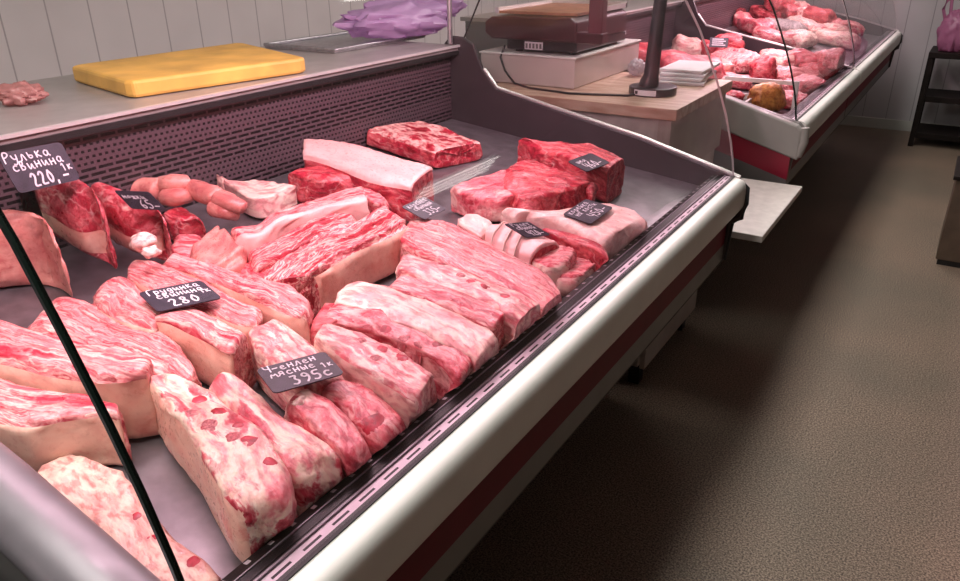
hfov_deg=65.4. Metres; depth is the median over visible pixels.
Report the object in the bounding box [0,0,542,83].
wall
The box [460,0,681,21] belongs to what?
countertop
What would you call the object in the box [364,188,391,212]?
scrap
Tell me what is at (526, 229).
price card
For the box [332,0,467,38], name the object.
plastic bag
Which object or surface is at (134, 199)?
price card
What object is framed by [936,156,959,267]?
base cabinet
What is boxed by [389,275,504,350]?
meat
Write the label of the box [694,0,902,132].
display case
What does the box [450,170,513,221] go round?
meat piece
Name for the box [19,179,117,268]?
pork shank
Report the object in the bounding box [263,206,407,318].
meat
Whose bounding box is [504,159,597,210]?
piece
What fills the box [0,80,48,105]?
meat
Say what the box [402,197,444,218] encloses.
price card
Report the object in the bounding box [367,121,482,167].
rib slab
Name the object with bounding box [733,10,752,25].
meat cut
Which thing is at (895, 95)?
wall
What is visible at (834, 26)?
meat cut
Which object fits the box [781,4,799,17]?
meat cut
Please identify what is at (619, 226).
slab
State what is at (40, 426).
pork belly
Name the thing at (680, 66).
pack
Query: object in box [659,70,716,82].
pack
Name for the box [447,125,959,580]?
floor
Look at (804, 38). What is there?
meat cut
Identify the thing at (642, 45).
meat piece
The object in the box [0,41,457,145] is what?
countertop
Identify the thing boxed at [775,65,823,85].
pork cut
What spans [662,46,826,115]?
tray
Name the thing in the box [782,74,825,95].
pork cut
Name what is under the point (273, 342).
meat
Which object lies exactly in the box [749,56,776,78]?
meat piece
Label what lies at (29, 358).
pork belly
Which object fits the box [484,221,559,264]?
tied roast
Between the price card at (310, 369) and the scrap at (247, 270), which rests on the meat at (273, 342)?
the price card at (310, 369)
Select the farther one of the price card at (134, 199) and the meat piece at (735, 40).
the meat piece at (735, 40)
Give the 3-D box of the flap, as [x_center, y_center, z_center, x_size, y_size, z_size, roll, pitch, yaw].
[-0.587,-0.254,1.933,0.197,0.081,0.140,14,29,29]
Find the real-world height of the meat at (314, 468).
0.128 m
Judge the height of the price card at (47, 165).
0.075 m
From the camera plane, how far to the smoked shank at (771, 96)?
3.30 m
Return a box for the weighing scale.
[485,0,626,54]
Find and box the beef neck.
[517,138,624,202]
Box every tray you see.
[263,31,425,52]
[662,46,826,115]
[725,26,869,63]
[743,93,751,102]
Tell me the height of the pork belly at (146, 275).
0.137 m
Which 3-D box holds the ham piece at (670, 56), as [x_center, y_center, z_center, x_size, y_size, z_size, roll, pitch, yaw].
[1.065,-1.135,3.798,0.356,0.162,0.274,2,25,6]
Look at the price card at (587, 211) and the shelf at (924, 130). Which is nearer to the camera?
the price card at (587, 211)
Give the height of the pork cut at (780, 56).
0.130 m
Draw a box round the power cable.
[500,45,634,96]
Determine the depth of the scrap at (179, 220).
1.71 m
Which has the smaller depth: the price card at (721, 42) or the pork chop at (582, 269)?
the pork chop at (582, 269)
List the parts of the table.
panel, panel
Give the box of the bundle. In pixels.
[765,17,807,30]
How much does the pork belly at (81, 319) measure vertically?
0.125 m
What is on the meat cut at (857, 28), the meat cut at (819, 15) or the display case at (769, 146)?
the meat cut at (819, 15)
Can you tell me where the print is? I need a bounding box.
[525,43,541,48]
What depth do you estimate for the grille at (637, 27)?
4.27 m
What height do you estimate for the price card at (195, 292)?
0.020 m
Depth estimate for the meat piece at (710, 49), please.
4.29 m
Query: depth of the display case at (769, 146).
3.33 m
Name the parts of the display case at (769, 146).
panel, panel, trim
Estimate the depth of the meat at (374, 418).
1.11 m
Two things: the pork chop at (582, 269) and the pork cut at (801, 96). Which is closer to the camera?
the pork chop at (582, 269)
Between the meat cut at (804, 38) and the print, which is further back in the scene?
the meat cut at (804, 38)
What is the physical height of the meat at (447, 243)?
0.148 m
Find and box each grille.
[0,56,451,248]
[625,7,675,48]
[695,0,762,28]
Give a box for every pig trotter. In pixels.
[130,174,193,206]
[185,179,247,220]
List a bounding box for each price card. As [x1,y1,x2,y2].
[0,142,79,192]
[115,190,165,209]
[139,281,219,311]
[257,352,342,392]
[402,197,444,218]
[505,222,549,237]
[564,199,611,223]
[568,153,608,171]
[709,37,728,47]
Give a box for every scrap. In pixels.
[162,207,205,240]
[170,234,200,257]
[241,261,298,292]
[288,166,352,202]
[310,303,339,346]
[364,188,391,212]
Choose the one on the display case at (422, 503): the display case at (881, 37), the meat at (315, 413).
the meat at (315, 413)
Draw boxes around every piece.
[457,214,491,239]
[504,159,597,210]
[638,42,647,61]
[660,49,725,78]
[671,34,701,54]
[700,39,729,54]
[710,47,760,73]
[715,33,744,47]
[719,58,735,73]
[722,72,752,89]
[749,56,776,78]
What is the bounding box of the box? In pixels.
[479,39,640,88]
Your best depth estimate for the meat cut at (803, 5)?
5.81 m
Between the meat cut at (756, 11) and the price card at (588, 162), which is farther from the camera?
the meat cut at (756, 11)
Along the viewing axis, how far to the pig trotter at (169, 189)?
1.75 m
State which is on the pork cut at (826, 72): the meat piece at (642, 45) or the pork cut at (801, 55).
the pork cut at (801, 55)
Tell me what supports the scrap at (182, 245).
on the display case at (422, 503)
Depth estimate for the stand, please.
6.22 m
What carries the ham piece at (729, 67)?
on the display case at (769, 146)
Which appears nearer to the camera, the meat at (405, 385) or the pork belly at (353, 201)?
the meat at (405, 385)
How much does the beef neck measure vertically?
0.147 m
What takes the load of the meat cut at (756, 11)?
on the display case at (881, 37)
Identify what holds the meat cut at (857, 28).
on the display case at (881, 37)
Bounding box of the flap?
[216,174,296,218]
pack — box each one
[659,60,719,73]
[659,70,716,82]
[659,78,707,85]
[660,70,711,77]
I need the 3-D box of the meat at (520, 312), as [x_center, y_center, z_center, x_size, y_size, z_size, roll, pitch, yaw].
[-0.039,0.033,1.467,0.317,0.148,0.128,14,29,29]
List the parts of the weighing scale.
display post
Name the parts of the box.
lid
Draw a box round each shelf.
[915,123,959,141]
[923,88,959,104]
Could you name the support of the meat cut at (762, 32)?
on the display case at (881, 37)
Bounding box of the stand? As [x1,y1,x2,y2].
[907,46,959,146]
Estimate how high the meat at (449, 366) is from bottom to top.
0.122 m
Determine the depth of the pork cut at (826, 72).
3.98 m
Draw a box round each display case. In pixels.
[0,0,749,580]
[460,0,860,183]
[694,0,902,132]
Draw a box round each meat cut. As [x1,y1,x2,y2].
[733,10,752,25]
[737,18,775,33]
[749,5,786,18]
[752,25,796,46]
[763,0,795,10]
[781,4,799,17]
[787,15,821,27]
[787,29,818,47]
[794,1,809,16]
[803,5,836,22]
[808,22,849,32]
[815,28,861,50]
[832,18,865,35]
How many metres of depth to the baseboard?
6.93 m
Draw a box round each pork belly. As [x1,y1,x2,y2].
[0,320,159,438]
[0,378,131,471]
[27,297,201,386]
[38,454,221,580]
[92,276,162,332]
[127,260,262,363]
[155,306,256,388]
[163,253,313,343]
[190,226,247,273]
[231,186,369,255]
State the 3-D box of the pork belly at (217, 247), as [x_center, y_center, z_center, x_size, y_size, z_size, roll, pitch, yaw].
[-0.538,-0.053,1.538,0.111,0.110,0.212,-13,28,-25]
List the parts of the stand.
leg, leg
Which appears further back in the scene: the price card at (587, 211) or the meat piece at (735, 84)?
the meat piece at (735, 84)
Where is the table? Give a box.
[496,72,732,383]
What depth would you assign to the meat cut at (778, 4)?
5.87 m
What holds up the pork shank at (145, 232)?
on the display case at (422, 503)
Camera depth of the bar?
3.41 m
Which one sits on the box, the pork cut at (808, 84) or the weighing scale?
the weighing scale
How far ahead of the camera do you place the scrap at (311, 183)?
1.94 m
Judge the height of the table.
1.100 m
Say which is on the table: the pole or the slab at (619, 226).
the pole
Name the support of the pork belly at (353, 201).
on the display case at (422, 503)
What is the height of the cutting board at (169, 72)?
0.042 m
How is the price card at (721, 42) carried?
on the meat piece at (741, 58)
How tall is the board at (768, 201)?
0.212 m
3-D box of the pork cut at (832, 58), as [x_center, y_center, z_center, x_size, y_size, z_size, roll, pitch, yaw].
[1.883,-1.263,4.055,0.148,0.103,0.257,14,29,29]
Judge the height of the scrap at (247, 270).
0.092 m
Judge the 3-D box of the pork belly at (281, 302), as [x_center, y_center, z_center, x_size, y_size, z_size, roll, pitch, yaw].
[-0.447,0.024,1.410,0.374,0.140,0.085,13,28,26]
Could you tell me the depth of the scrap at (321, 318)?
1.32 m
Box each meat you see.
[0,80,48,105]
[150,373,297,561]
[209,372,343,515]
[248,319,343,410]
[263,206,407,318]
[284,389,371,481]
[314,324,437,427]
[321,380,405,454]
[326,303,472,399]
[334,281,498,377]
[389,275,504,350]
[395,254,540,349]
[400,218,561,320]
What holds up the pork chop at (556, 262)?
on the display case at (422, 503)
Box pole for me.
[629,0,676,97]
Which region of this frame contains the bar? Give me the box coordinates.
[724,76,799,109]
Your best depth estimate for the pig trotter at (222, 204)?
1.72 m
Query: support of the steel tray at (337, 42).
on the display case at (422, 503)
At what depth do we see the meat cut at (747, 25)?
5.39 m
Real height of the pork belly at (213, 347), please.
0.128 m
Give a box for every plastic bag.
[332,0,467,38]
[627,58,644,75]
[936,0,959,51]
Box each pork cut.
[759,48,795,66]
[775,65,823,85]
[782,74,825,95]
[784,90,807,108]
[789,48,817,66]
[799,62,843,79]
[814,47,845,69]
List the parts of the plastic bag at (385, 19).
bag handle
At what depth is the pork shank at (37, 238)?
1.45 m
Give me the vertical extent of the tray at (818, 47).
0.129 m
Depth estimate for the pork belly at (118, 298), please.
1.28 m
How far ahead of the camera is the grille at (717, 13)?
5.45 m
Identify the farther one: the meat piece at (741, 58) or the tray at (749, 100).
the meat piece at (741, 58)
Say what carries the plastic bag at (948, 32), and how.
on the stand
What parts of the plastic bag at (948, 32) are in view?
handle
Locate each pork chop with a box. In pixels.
[532,245,576,283]
[556,257,595,296]
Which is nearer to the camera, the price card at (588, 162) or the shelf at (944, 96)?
the price card at (588, 162)
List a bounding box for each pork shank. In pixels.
[0,209,72,296]
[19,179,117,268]
[90,182,173,260]
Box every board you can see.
[72,43,304,97]
[731,178,801,242]
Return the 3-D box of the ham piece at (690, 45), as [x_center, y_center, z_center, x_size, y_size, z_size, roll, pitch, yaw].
[1.212,-1.428,4.371,0.179,0.140,0.136,9,27,20]
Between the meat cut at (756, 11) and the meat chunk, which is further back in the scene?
the meat cut at (756, 11)
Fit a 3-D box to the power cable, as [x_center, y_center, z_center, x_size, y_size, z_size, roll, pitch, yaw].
[0.310,-0.808,2.757,0.597,0.138,0.141,14,29,29]
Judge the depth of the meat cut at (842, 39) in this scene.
5.20 m
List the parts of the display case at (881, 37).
panel, trim, glass, corner trim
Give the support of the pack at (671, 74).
on the pack at (685, 79)
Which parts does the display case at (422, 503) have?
panel, rail, panel, trim, corner trim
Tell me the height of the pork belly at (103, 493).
0.081 m
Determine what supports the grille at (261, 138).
attached to the display case at (422, 503)
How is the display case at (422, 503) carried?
on the floor
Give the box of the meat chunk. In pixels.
[726,90,744,99]
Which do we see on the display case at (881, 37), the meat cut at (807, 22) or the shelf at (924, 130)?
the meat cut at (807, 22)
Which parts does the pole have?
post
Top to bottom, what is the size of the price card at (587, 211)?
0.008 m
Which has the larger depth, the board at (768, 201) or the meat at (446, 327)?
the board at (768, 201)
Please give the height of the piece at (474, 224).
0.096 m
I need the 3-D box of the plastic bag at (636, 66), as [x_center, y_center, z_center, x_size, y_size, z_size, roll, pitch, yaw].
[0.639,-0.911,3.042,0.076,0.067,0.088,14,29,29]
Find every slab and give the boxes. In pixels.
[248,213,355,272]
[303,139,433,221]
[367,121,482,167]
[501,203,647,259]
[542,228,608,270]
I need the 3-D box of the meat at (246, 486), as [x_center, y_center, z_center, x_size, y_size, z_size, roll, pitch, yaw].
[-0.351,0.233,1.040,0.104,0.145,0.354,-19,31,-34]
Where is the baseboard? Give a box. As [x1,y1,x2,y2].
[840,115,959,131]
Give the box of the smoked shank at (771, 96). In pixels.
[747,82,786,111]
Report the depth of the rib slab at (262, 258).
1.58 m
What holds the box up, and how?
on the table
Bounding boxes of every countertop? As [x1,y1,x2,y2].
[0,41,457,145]
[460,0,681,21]
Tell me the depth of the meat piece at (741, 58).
4.07 m
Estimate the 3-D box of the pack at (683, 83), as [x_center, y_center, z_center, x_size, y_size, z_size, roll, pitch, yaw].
[0.808,-0.836,2.950,0.170,0.012,0.260,8,26,19]
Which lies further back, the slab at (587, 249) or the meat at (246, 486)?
the slab at (587, 249)
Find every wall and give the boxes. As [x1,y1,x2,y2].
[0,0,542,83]
[795,0,959,125]
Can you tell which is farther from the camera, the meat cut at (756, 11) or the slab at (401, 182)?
the meat cut at (756, 11)

